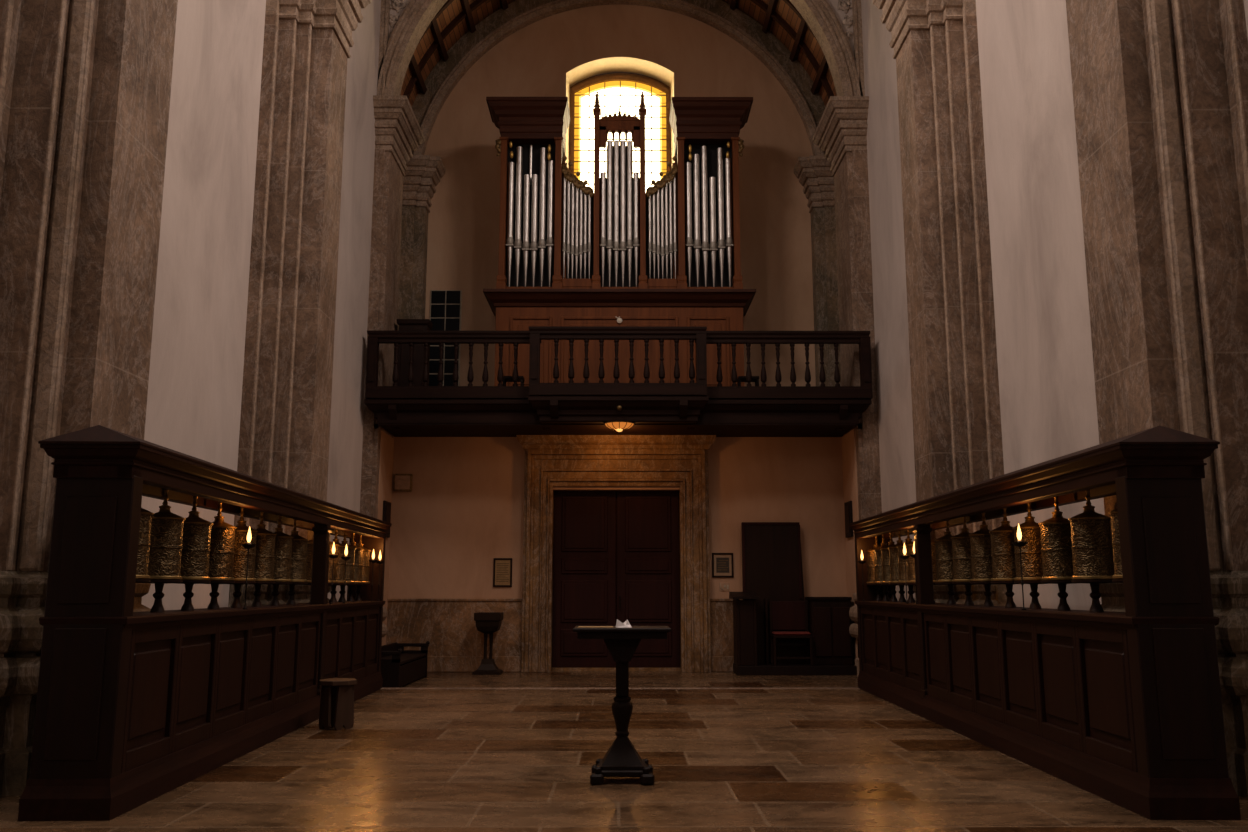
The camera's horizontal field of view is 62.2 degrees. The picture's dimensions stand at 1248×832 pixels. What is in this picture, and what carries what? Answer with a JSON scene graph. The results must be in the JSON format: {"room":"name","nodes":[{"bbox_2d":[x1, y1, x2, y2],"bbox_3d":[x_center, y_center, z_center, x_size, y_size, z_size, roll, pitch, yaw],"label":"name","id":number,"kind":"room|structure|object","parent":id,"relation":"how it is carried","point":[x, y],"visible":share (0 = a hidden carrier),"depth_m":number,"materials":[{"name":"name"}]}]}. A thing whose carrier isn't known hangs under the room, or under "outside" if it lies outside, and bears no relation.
{"room":"house of worship","nodes":[
{"label":"house of worship","id":0,"kind":"room"},
{"bbox_2d":[0,0,380,795],"bbox_3d":[-4.448,-5.611,9.029,1.650,17.170,22.000,0,-9,0],"label":"wall","id":1,"kind":"structure","parent":0,"point":[186,186],"depth_m":11.04,"materials":[{"name":"paint"}]},
{"bbox_2d":[377,430,393,644],"bbox_3d":[-4.893,2.576,19.680,0.730,4.510,1.500,0,-9,0],"label":"wall","id":2,"kind":"structure","parent":0,"point":[386,441],"depth_m":19.73,"materials":[{"name":"paint"}]},
{"bbox_2d":[382,501,390,537],"bbox_3d":[-4.497,1.960,19.631,0.060,0.670,0.500,0,-9,0],"label":"wall plaque","id":3,"kind":"object","parent":2,"relation":"attached to","point":[386,517],"visible":0.8,"depth_m":19.55,"materials":[{"name":"brown wood"}]},
{"bbox_2d":[388,437,846,598],"bbox_3d":[-0.059,2.668,20.236,10.400,4.510,0.400,0,-9,0],"label":"wall","id":4,"kind":"structure","parent":0,"point":[463,510],"depth_m":20.18,"materials":[{"name":"paint"}]},
{"bbox_2d":[393,474,412,490],"bbox_3d":[-4.318,1.299,20.199,0.360,0.340,0.097,0,-9,0],"label":"wall box","id":5,"kind":"object","parent":4,"relation":"attached to","point":[401,482],"visible":1,"depth_m":20.17,"materials":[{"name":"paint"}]},
{"bbox_2d":[386,599,521,671],"bbox_3d":[-3.238,4.176,19.733,2.580,1.370,0.100,0,-9,0],"label":"wall paneling","id":6,"kind":"structure","parent":4,"relation":"attached to","point":[456,644],"depth_m":19.73,"materials":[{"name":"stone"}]},
{"bbox_2d":[493,558,511,586],"bbox_3d":[-2.338,3.017,19.954,0.360,0.550,0.030,0,-9,0],"label":"framed notice","id":7,"kind":"object","parent":4,"relation":"attached to","point":[502,567],"visible":1,"depth_m":19.95,"materials":[{"name":"beige paper"}]},
{"bbox_2d":[496,563,508,581],"bbox_3d":[-2.338,3.018,19.953,0.240,0.348,0.004,0,-9,0],"label":"print","id":8,"kind":"object","parent":7,"relation":"attached to","point":[502,569],"depth_m":19.95},
{"bbox_2d":[517,435,715,672],"bbox_3d":[-0.149,2.643,20.053,3.880,4.500,0.650,0,-9,0],"label":"door","id":9,"kind":"structure","parent":4,"relation":"in","point":[591,558],"depth_m":20.12,"materials":[{"name":"brown wood"}]},
{"bbox_2d":[712,553,733,576],"bbox_3d":[1.907,2.881,19.989,0.410,0.470,0.030,0,-9,0],"label":"framed picture","id":10,"kind":"object","parent":4,"relation":"attached to","point":[722,563],"visible":1,"depth_m":19.99,"materials":[{"name":"brown wood"}]},
{"bbox_2d":[719,583,729,590],"bbox_3d":[1.931,3.290,19.922,0.200,0.161,0.028,0,-9,0],"label":"wall switch","id":11,"kind":"object","parent":4,"relation":"attached to","point":[722,586],"visible":1,"depth_m":19.92,"materials":[{"name":"paint"}]},
{"bbox_2d":[710,599,742,671],"bbox_3d":[2.962,4.179,19.751,2.660,1.370,0.100,0,-9,0],"label":"baseboard","id":12,"kind":"structure","parent":4,"relation":"attached to","point":[721,610],"depth_m":19.73,"materials":[{"name":"stone"}]},
{"bbox_2d":[400,0,836,106],"bbox_3d":[-0.110,-7.731,22.218,10.080,5.542,2.700,0,-9,0],"label":"ceiling","id":13,"kind":"structure","parent":0,"point":[455,18],"depth_m":22.71,"materials":[{"name":"brown wood"}]},
{"bbox_2d":[397,0,840,385],"bbox_3d":[-0.063,-4.702,22.946,11.100,11.600,1.470,0,-9,0],"label":"wall","id":14,"kind":"structure","parent":0,"point":[529,48],"depth_m":23.18,"materials":[{"name":"paint"}]},
{"bbox_2d":[429,290,461,385],"bbox_3d":[-3.883,-1.356,22.402,0.680,2.820,0.065,0,-9,0],"label":"window","id":15,"kind":"structure","parent":14,"relation":"in","point":[445,305],"depth_m":22.47,"materials":[{"name":"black glass"}]},
{"bbox_2d":[569,73,670,192],"bbox_3d":[-0.085,-6.163,23.853,2.440,3.780,0.160,0,-9,0],"label":"window","id":16,"kind":"structure","parent":14,"relation":"in","point":[615,90],"depth_m":23.95,"materials":[{"name":"yellow glass"}]},
{"bbox_2d":[360,0,881,675],"bbox_3d":[-0.057,-3.723,20.386,11.100,17.170,1.900,0,-9,0],"label":"archway","id":17,"kind":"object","parent":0,"point":[841,131],"depth_m":19.99,"materials":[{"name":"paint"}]},
{"bbox_2d":[364,326,872,436],"bbox_3d":[-0.058,-0.447,20.366,9.760,1.760,3.685,0,-9,0],"label":"gallery","id":18,"kind":"object","parent":17,"relation":"attached to","point":[556,408],"visible":1,"depth_m":18.83,"materials":[{"name":"brown wood"}]},
{"bbox_2d":[397,319,432,385],"bbox_3d":[-4.138,-0.977,20.349,0.640,1.800,0.430,0,-9,0],"label":"tall cabinet","id":19,"kind":"object","parent":18,"relation":"on","point":[418,360],"visible":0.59,"depth_m":20.19,"materials":[{"name":"brown wood"}]},
{"bbox_2d":[503,376,524,385],"bbox_3d":[-2.106,-0.459,19.686,0.400,0.560,0.300,0,-9,0],"label":"stool","id":20,"kind":"object","parent":18,"relation":"on","point":[521,379],"visible":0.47,"depth_m":19.58,"materials":[{"name":"brown wood"}]},
{"bbox_2d":[483,91,755,385],"bbox_3d":[-0.091,-3.307,21.837,5.515,6.885,1.980,0,-9,0],"label":"pipe organ","id":21,"kind":"object","parent":18,"relation":"on","point":[617,253],"visible":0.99,"depth_m":21.27,"materials":[{"name":"brown wood"}]},
{"bbox_2d":[604,421,634,431],"bbox_3d":[-0.084,0.207,18.729,0.550,0.167,0.550,0,-9,0],"label":"ceiling lamp","id":22,"kind":"object","parent":18,"relation":"attached to","point":[619,426],"visible":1,"depth_m":18.58,"materials":[{"name":"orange glass"}]},
{"bbox_2d":[737,376,758,385],"bbox_3d":[2.364,-0.457,19.698,0.400,0.560,0.300,0,-9,0],"label":"stool","id":23,"kind":"object","parent":18,"relation":"on","point":[740,379],"visible":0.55,"depth_m":19.60,"materials":[{"name":"brown wood"}]},
{"bbox_2d":[0,689,1247,831],"bbox_3d":[-0.018,2.568,5.696,10.600,0.400,18.080,0,-9,0],"label":"floor","id":24,"kind":"structure","parent":0,"point":[410,760],"depth_m":7.92,"materials":[{"name":"beige stone"}]},
{"bbox_2d":[17,425,391,820],"bbox_3d":[-3.561,1.951,10.671,0.640,2.450,8.595,0,-9,-2],"label":"wooden partition","id":25,"kind":"object","parent":24,"relation":"on","point":[133,708],"visible":0.92,"depth_m":7.05,"materials":[{"name":"brown wood"}]},
{"bbox_2d":[135,508,153,582],"bbox_3d":[-3.461,0.898,7.221,0.320,0.955,0.320,5,-11,-26],"label":"wheel","id":26,"kind":"object","parent":25,"relation":"on","point":[144,544],"visible":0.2,"depth_m":7.18,"materials":[{"name":"gold metal"}]},
{"bbox_2d":[148,489,185,612],"bbox_3d":[-3.480,0.994,7.798,0.320,0.955,0.320,-7,-12,35],"label":"wheel","id":27,"kind":"object","parent":25,"relation":"on","point":[166,537],"visible":0.88,"depth_m":7.70,"materials":[{"name":"gold metal"}]},
{"bbox_2d":[175,496,212,610],"bbox_3d":[-3.500,1.090,8.374,0.320,0.955,0.320,-7,-12,35],"label":"wheel","id":28,"kind":"object","parent":25,"relation":"on","point":[196,549],"visible":0.78,"depth_m":8.28,"materials":[{"name":"gold metal"}]},
{"bbox_2d":[39,601,385,629],"bbox_3d":[-3.551,2.001,10.671,0.550,0.090,8.420,0,-9,-2],"label":"shelf","id":29,"kind":"object","parent":25,"relation":"attached to","point":[224,616],"depth_m":7.83,"materials":[{"name":"brown wood"}]},
{"bbox_2d":[204,502,236,608],"bbox_3d":[-3.520,1.186,8.951,0.320,0.955,0.320,5,-10,-26],"label":"wheel","id":30,"kind":"object","parent":25,"relation":"on","point":[222,541],"visible":0.72,"depth_m":8.86,"materials":[{"name":"gold metal"}]},
{"bbox_2d":[230,507,257,607],"bbox_3d":[-3.539,1.282,9.528,0.320,0.955,0.320,2,-10,-13],"label":"wheel","id":31,"kind":"object","parent":25,"relation":"on","point":[240,556],"visible":0.66,"depth_m":9.43,"materials":[{"name":"gold metal"}]},
{"bbox_2d":[241,527,255,608],"bbox_3d":[-3.255,1.309,8.945,0.124,0.710,0.124,0,-9,0],"label":"candle holder","id":32,"kind":"object","parent":25,"relation":"on","point":[248,545],"visible":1,"depth_m":8.94,"materials":[{"name":"metal"}]},
{"bbox_2d":[247,527,250,543],"bbox_3d":[-3.255,1.043,8.989,0.038,0.170,0.038,0,-9,0],"label":"candle","id":33,"kind":"object","parent":32,"relation":"on","point":[249,532],"depth_m":8.97,"materials":[{"name":"wax"}]},
{"bbox_2d":[251,512,276,606],"bbox_3d":[-3.559,1.378,10.105,0.320,0.955,0.320,8,-13,-41],"label":"wheel","id":34,"kind":"object","parent":25,"relation":"on","point":[265,539],"visible":0.76,"depth_m":10.01,"materials":[{"name":"gold metal"}]},
{"bbox_2d":[266,515,293,605],"bbox_3d":[-3.579,1.474,10.681,0.320,0.955,0.320,4,-10,-21],"label":"wheel","id":35,"kind":"object","parent":25,"relation":"on","point":[283,542],"visible":0.76,"depth_m":10.59,"materials":[{"name":"gold metal"}]},
{"bbox_2d":[286,519,308,604],"bbox_3d":[-3.598,1.569,11.258,0.320,0.955,0.320,0,-9,-3],"label":"wheel","id":36,"kind":"object","parent":25,"relation":"on","point":[299,544],"visible":0.7,"depth_m":11.17,"materials":[{"name":"gold metal"}]},
{"bbox_2d":[306,535,313,603],"bbox_3d":[-3.630,1.721,12.170,0.320,0.955,0.320,2,-10,-13],"label":"wheel","id":37,"kind":"object","parent":25,"relation":"on","point":[310,542],"visible":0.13,"depth_m":12.04,"materials":[{"name":"gold metal"}]},
{"bbox_2d":[327,541,338,602],"bbox_3d":[-3.646,1.799,12.639,0.320,0.955,0.320,-4,-10,23],"label":"wheel","id":38,"kind":"object","parent":25,"relation":"on","point":[335,582],"visible":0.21,"depth_m":12.56,"materials":[{"name":"gold metal"}]},
{"bbox_2d":[329,543,338,603],"bbox_3d":[-3.357,1.804,11.922,0.124,0.710,0.124,0,-9,0],"label":"candle holder","id":39,"kind":"object","parent":25,"relation":"on","point":[333,555],"visible":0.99,"depth_m":11.91,"materials":[{"name":"metal"}]},
{"bbox_2d":[329,529,347,602],"bbox_3d":[-3.662,1.877,13.107,0.320,0.955,0.320,4,-10,-25],"label":"wheel","id":40,"kind":"object","parent":25,"relation":"on","point":[341,579],"visible":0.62,"depth_m":13.03,"materials":[{"name":"gold metal"}]},
{"bbox_2d":[341,544,350,602],"bbox_3d":[-3.378,1.907,12.543,0.124,0.710,0.124,0,-9,0],"label":"candle holder","id":41,"kind":"object","parent":25,"relation":"on","point":[346,557],"visible":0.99,"depth_m":12.54,"materials":[{"name":"metal"}]},
{"bbox_2d":[338,531,355,601],"bbox_3d":[-3.678,1.954,13.575,0.320,0.955,0.320,6,-11,-32],"label":"wheel","id":42,"kind":"object","parent":25,"relation":"on","point":[350,562],"visible":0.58,"depth_m":13.50,"materials":[{"name":"gold metal"}]},
{"bbox_2d":[346,533,363,601],"bbox_3d":[-3.693,2.032,14.043,0.320,0.955,0.320,-5,-11,27],"label":"wheel","id":43,"kind":"object","parent":25,"relation":"on","point":[358,551],"visible":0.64,"depth_m":13.97,"materials":[{"name":"gold metal"}]},
{"bbox_2d":[354,535,370,600],"bbox_3d":[-3.709,2.110,14.512,0.320,0.955,0.320,5,-11,-27],"label":"wheel","id":44,"kind":"object","parent":25,"relation":"on","point":[366,552],"visible":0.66,"depth_m":14.44,"materials":[{"name":"gold metal"}]},
{"bbox_2d":[369,549,377,600],"bbox_3d":[-3.432,2.171,14.131,0.124,0.710,0.124,0,-9,0],"label":"candle holder","id":45,"kind":"object","parent":25,"relation":"on","point":[373,560],"visible":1,"depth_m":14.12,"materials":[{"name":"metal"}]},
{"bbox_2d":[376,551,383,600],"bbox_3d":[-3.447,2.246,14.584,0.124,0.710,0.124,0,-9,0],"label":"candle holder","id":46,"kind":"object","parent":25,"relation":"on","point":[379,562],"visible":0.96,"depth_m":14.58,"materials":[{"name":"metal"}]},
{"bbox_2d":[319,678,356,729],"bbox_3d":[-2.911,2.922,10.505,0.360,0.480,0.360,4,-10,-22],"label":"stool","id":47,"kind":"object","parent":24,"relation":"on","point":[337,694],"visible":1,"depth_m":10.41,"materials":[{"name":"brown wood"}]},
{"bbox_2d":[381,687,859,688],"bbox_3d":[-0.044,3.877,14.622,9.500,0.066,0.160,0,-9,0],"label":"step","id":48,"kind":"structure","parent":24,"relation":"on","point":[685,687],"depth_m":14.56,"materials":[{"name":"brown stone"}]},
{"bbox_2d":[573,626,670,784],"bbox_3d":[-0.016,2.146,7.753,0.725,1.108,0.520,0,-9,0],"label":"pedestal table","id":49,"kind":"object","parent":24,"relation":"on","point":[622,759],"visible":1,"depth_m":7.62,"materials":[{"name":"brown wood"}]},
{"bbox_2d":[578,626,612,627],"bbox_3d":[-0.213,1.586,7.780,0.260,0.004,0.230,0,-9,0],"label":"paper sheet","id":50,"kind":"object","parent":49,"relation":"on","point":[579,626],"visible":1,"depth_m":7.67,"materials":[{"name":"beige paper"}]},
{"bbox_2d":[616,619,631,627],"bbox_3d":[0.000,1.553,7.760,0.119,0.062,0.071,-1,-9,5],"label":"crumpled paper","id":51,"kind":"object","parent":49,"relation":"on","point":[619,624],"visible":1,"depth_m":7.74,"materials":[{"name":"white paper"}]},
{"bbox_2d":[848,425,1240,819],"bbox_3d":[3.548,1.955,10.698,0.640,2.450,8.595,0,-9,1],"label":"wooden partition","id":52,"kind":"object","parent":24,"relation":"on","point":[1125,709],"visible":0.99,"depth_m":7.19,"materials":[{"name":"brown wood"}]},
{"bbox_2d":[858,551,865,600],"bbox_3d":[3.346,2.234,14.509,0.124,0.710,0.124,0,-9,0],"label":"candle holder","id":53,"kind":"object","parent":52,"relation":"on","point":[862,562],"visible":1,"depth_m":14.51,"materials":[{"name":"metal"}]},
{"bbox_2d":[866,536,881,600],"bbox_3d":[3.614,2.152,14.762,0.320,0.955,0.320,-4,-10,24],"label":"wheel","id":54,"kind":"object","parent":52,"relation":"on","point":[870,553],"visible":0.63,"depth_m":14.69,"materials":[{"name":"gold metal"}]},
{"bbox_2d":[873,534,889,600],"bbox_3d":[3.609,2.080,14.328,0.320,0.955,0.320,4,-10,-23],"label":"wheel","id":55,"kind":"object","parent":52,"relation":"on","point":[877,552],"visible":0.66,"depth_m":14.25,"materials":[{"name":"gold metal"}]},
{"bbox_2d":[880,532,897,601],"bbox_3d":[3.604,2.007,13.894,0.320,0.955,0.320,4,-10,-21],"label":"wheel","id":56,"kind":"object","parent":52,"relation":"on","point":[885,565],"visible":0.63,"depth_m":13.82,"materials":[{"name":"gold metal"}]},
{"bbox_2d":[888,531,905,601],"bbox_3d":[3.599,1.935,13.460,0.320,0.955,0.320,9,-13,-42],"label":"wheel","id":57,"kind":"object","parent":52,"relation":"on","point":[893,550],"visible":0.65,"depth_m":13.38,"materials":[{"name":"gold metal"}]},
{"bbox_2d":[900,543,909,603],"bbox_3d":[3.320,1.850,12.200,0.124,0.710,0.124,0,-9,0],"label":"candle holder","id":58,"kind":"object","parent":52,"relation":"on","point":[904,556],"visible":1,"depth_m":12.20,"materials":[{"name":"metal"}]},
{"bbox_2d":[896,529,915,602],"bbox_3d":[3.594,1.863,13.026,0.320,0.955,0.320,-7,-12,37],"label":"wheel","id":59,"kind":"object","parent":52,"relation":"on","point":[901,562],"visible":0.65,"depth_m":12.95,"materials":[{"name":"gold metal"}]},
{"bbox_2d":[905,541,915,584],"bbox_3d":[3.589,1.791,12.592,0.320,0.955,0.320,2,-10,-14],"label":"wheel","id":60,"kind":"object","parent":52,"relation":"on","point":[911,580],"visible":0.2,"depth_m":12.52,"materials":[{"name":"gold metal"}]},
{"bbox_2d":[910,543,916,603],"bbox_3d":[3.315,1.778,11.766,0.124,0.710,0.124,0,-9,0],"label":"candle holder","id":61,"kind":"object","parent":52,"relation":"on","point":[913,555],"visible":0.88,"depth_m":11.76,"materials":[{"name":"metal"}]},
{"bbox_2d":[931,535,936,603],"bbox_3d":[3.584,1.719,12.158,0.320,0.955,0.320,8,-12,-38],"label":"wheel","id":62,"kind":"object","parent":52,"relation":"on","point":[933,544],"visible":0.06,"depth_m":12.03,"materials":[{"name":"gold metal"}]},
{"bbox_2d":[934,520,956,604],"bbox_3d":[3.575,1.588,11.369,0.320,0.955,0.320,3,-10,-17],"label":"wheel","id":63,"kind":"object","parent":52,"relation":"on","point":[944,562],"visible":0.66,"depth_m":11.28,"materials":[{"name":"gold metal"}]},
{"bbox_2d":[951,516,978,605],"bbox_3d":[3.568,1.489,10.777,0.320,0.955,0.320,-1,-10,8],"label":"wheel","id":64,"kind":"object","parent":52,"relation":"on","point":[961,547],"visible":0.77,"depth_m":10.68,"materials":[{"name":"gold metal"}]},
{"bbox_2d":[969,512,994,606],"bbox_3d":[3.562,1.391,10.185,0.320,0.955,0.320,-7,-12,37],"label":"wheel","id":65,"kind":"object","parent":52,"relation":"on","point":[980,540],"visible":0.72,"depth_m":10.09,"materials":[{"name":"gold metal"}]},
{"bbox_2d":[989,508,1016,607],"bbox_3d":[3.555,1.293,9.594,0.320,0.955,0.320,5,-11,-27],"label":"wheel","id":66,"kind":"object","parent":52,"relation":"on","point":[1002,537],"visible":0.74,"depth_m":9.50,"materials":[{"name":"gold metal"}]},
{"bbox_2d":[1012,523,1027,609],"bbox_3d":[3.278,1.242,8.541,0.124,0.710,0.124,0,-9,0],"label":"candle holder","id":67,"kind":"object","parent":52,"relation":"on","point":[1019,543],"visible":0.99,"depth_m":8.54,"materials":[{"name":"metal"}]},
{"bbox_2d":[1017,523,1021,541],"bbox_3d":[3.278,0.976,8.585,0.038,0.170,0.038,0,-9,0],"label":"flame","id":68,"kind":"object","parent":67,"relation":"on","point":[1019,535],"depth_m":8.57,"materials":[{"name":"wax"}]},
{"bbox_2d":[1012,502,1046,608],"bbox_3d":[3.548,1.194,9.002,0.320,0.955,0.320,-3,-10,19],"label":"wheel","id":69,"kind":"object","parent":52,"relation":"on","point":[1031,554],"visible":0.79,"depth_m":8.90,"materials":[{"name":"gold metal"}]},
{"bbox_2d":[855,601,1218,629],"bbox_3d":[3.538,2.006,10.697,0.550,0.090,8.420,0,-9,1],"label":"shelf","id":70,"kind":"object","parent":52,"relation":"attached to","point":[1044,617],"depth_m":7.91,"materials":[{"name":"brown wood"}]},
{"bbox_2d":[1038,496,1075,610],"bbox_3d":[3.541,1.096,8.410,0.320,0.955,0.320,-9,-13,43],"label":"wheel","id":71,"kind":"object","parent":52,"relation":"on","point":[1055,532],"visible":0.79,"depth_m":8.31,"materials":[{"name":"gold metal"}]},
{"bbox_2d":[1068,490,1114,612],"bbox_3d":[3.534,0.998,7.818,0.320,0.955,0.320,-2,-10,9],"label":"wheel","id":72,"kind":"object","parent":52,"relation":"on","point":[1092,554],"visible":0.96,"depth_m":7.71,"materials":[{"name":"gold metal"}]},
{"bbox_2d":[1108,509,1122,582],"bbox_3d":[3.527,0.886,7.147,0.320,0.955,0.320,9,-13,-44],"label":"wheel","id":73,"kind":"object","parent":52,"relation":"on","point":[1117,577],"visible":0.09,"depth_m":7.12,"materials":[{"name":"gold metal"}]},
{"bbox_2d":[399,671,857,687],"bbox_3d":[-0.054,4.776,18.153,10.600,0.330,7.220,0,-9,0],"label":"floor","id":74,"kind":"structure","parent":0,"point":[553,679],"depth_m":18.00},
{"bbox_2d":[381,641,429,687],"bbox_3d":[-3.795,4.151,17.341,0.633,0.635,2.425,0,-9,0],"label":"bench","id":75,"kind":"object","parent":74,"relation":"on","point":[400,667],"visible":0.83,"depth_m":17.09,"materials":[{"name":"brown wood"}]},
{"bbox_2d":[472,612,503,674],"bbox_3d":[-2.527,4.230,19.280,0.500,1.115,0.500,0,-9,0],"label":"baptismal font","id":76,"kind":"object","parent":74,"relation":"on","point":[487,623],"visible":1,"depth_m":19.13,"materials":[{"name":"brown metal"}]},
{"bbox_2d":[474,612,503,633],"bbox_3d":[-2.527,3.870,19.340,0.490,0.385,0.490,0,-9,0],"label":"bowl","id":77,"kind":"object","parent":76,"relation":"on","point":[486,622],"depth_m":19.13,"materials":[{"name":"brown metal"}]},
{"bbox_2d":[729,522,856,674],"bbox_3d":[3.123,3.387,19.406,2.240,2.820,0.820,0,-9,0],"label":"stall","id":78,"kind":"object","parent":74,"relation":"on","point":[772,569],"visible":0.97,"depth_m":19.53,"materials":[{"name":"brown wood"}]},
{"bbox_2d":[769,600,812,665],"bbox_3d":[3.093,4.010,19.189,0.720,1.180,0.445,0,-9,0],"label":"armchair","id":79,"kind":"object","parent":78,"relation":"on","point":[783,615],"visible":1,"depth_m":19.39,"materials":[{"name":"brown wood"}]},
{"bbox_2d":[772,631,810,635],"bbox_3d":[3.093,4.026,19.161,0.680,0.060,0.395,0,-9,0],"label":"cushion","id":80,"kind":"object","parent":79,"relation":"on","point":[774,633],"depth_m":18.99,"materials":[{"name":"red fabric"}]},
{"bbox_2d":[805,597,851,601],"bbox_3d":[3.843,3.453,19.484,0.780,0.095,0.510,0,-9,0],"label":"countertop","id":81,"kind":"structure","parent":78,"relation":"on","point":[810,599],"depth_m":19.24,"materials":[{"name":"brown wood"}]},
{"bbox_2d":[808,601,852,664],"bbox_3d":[3.853,4.048,19.385,0.740,1.170,0.450,0,-9,0],"label":"cabinet","id":82,"kind":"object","parent":78,"relation":"on","point":[832,660],"depth_m":19.16,"materials":[{"name":"brown wood"}]},
{"bbox_2d":[842,429,858,664],"bbox_3d":[4.717,2.581,19.707,0.850,4.510,1.500,0,-9,0],"label":"wall","id":83,"kind":"structure","parent":0,"point":[849,458],"depth_m":19.53,"materials":[{"name":"paint"}]},
{"bbox_2d":[844,501,852,537],"bbox_3d":[4.263,1.964,19.656,0.060,0.670,0.500,0,-9,0],"label":"wall plaque","id":84,"kind":"object","parent":83,"relation":"attached to","point":[847,505],"visible":1,"depth_m":19.51,"materials":[{"name":"brown wood"}]},
{"bbox_2d":[861,0,1247,797],"bbox_3d":[4.412,-5.606,9.054,1.630,17.170,22.000,0,-9,0],"label":"wall","id":85,"kind":"structure","parent":0,"point":[1058,189],"depth_m":11.09,"materials":[{"name":"paint"}]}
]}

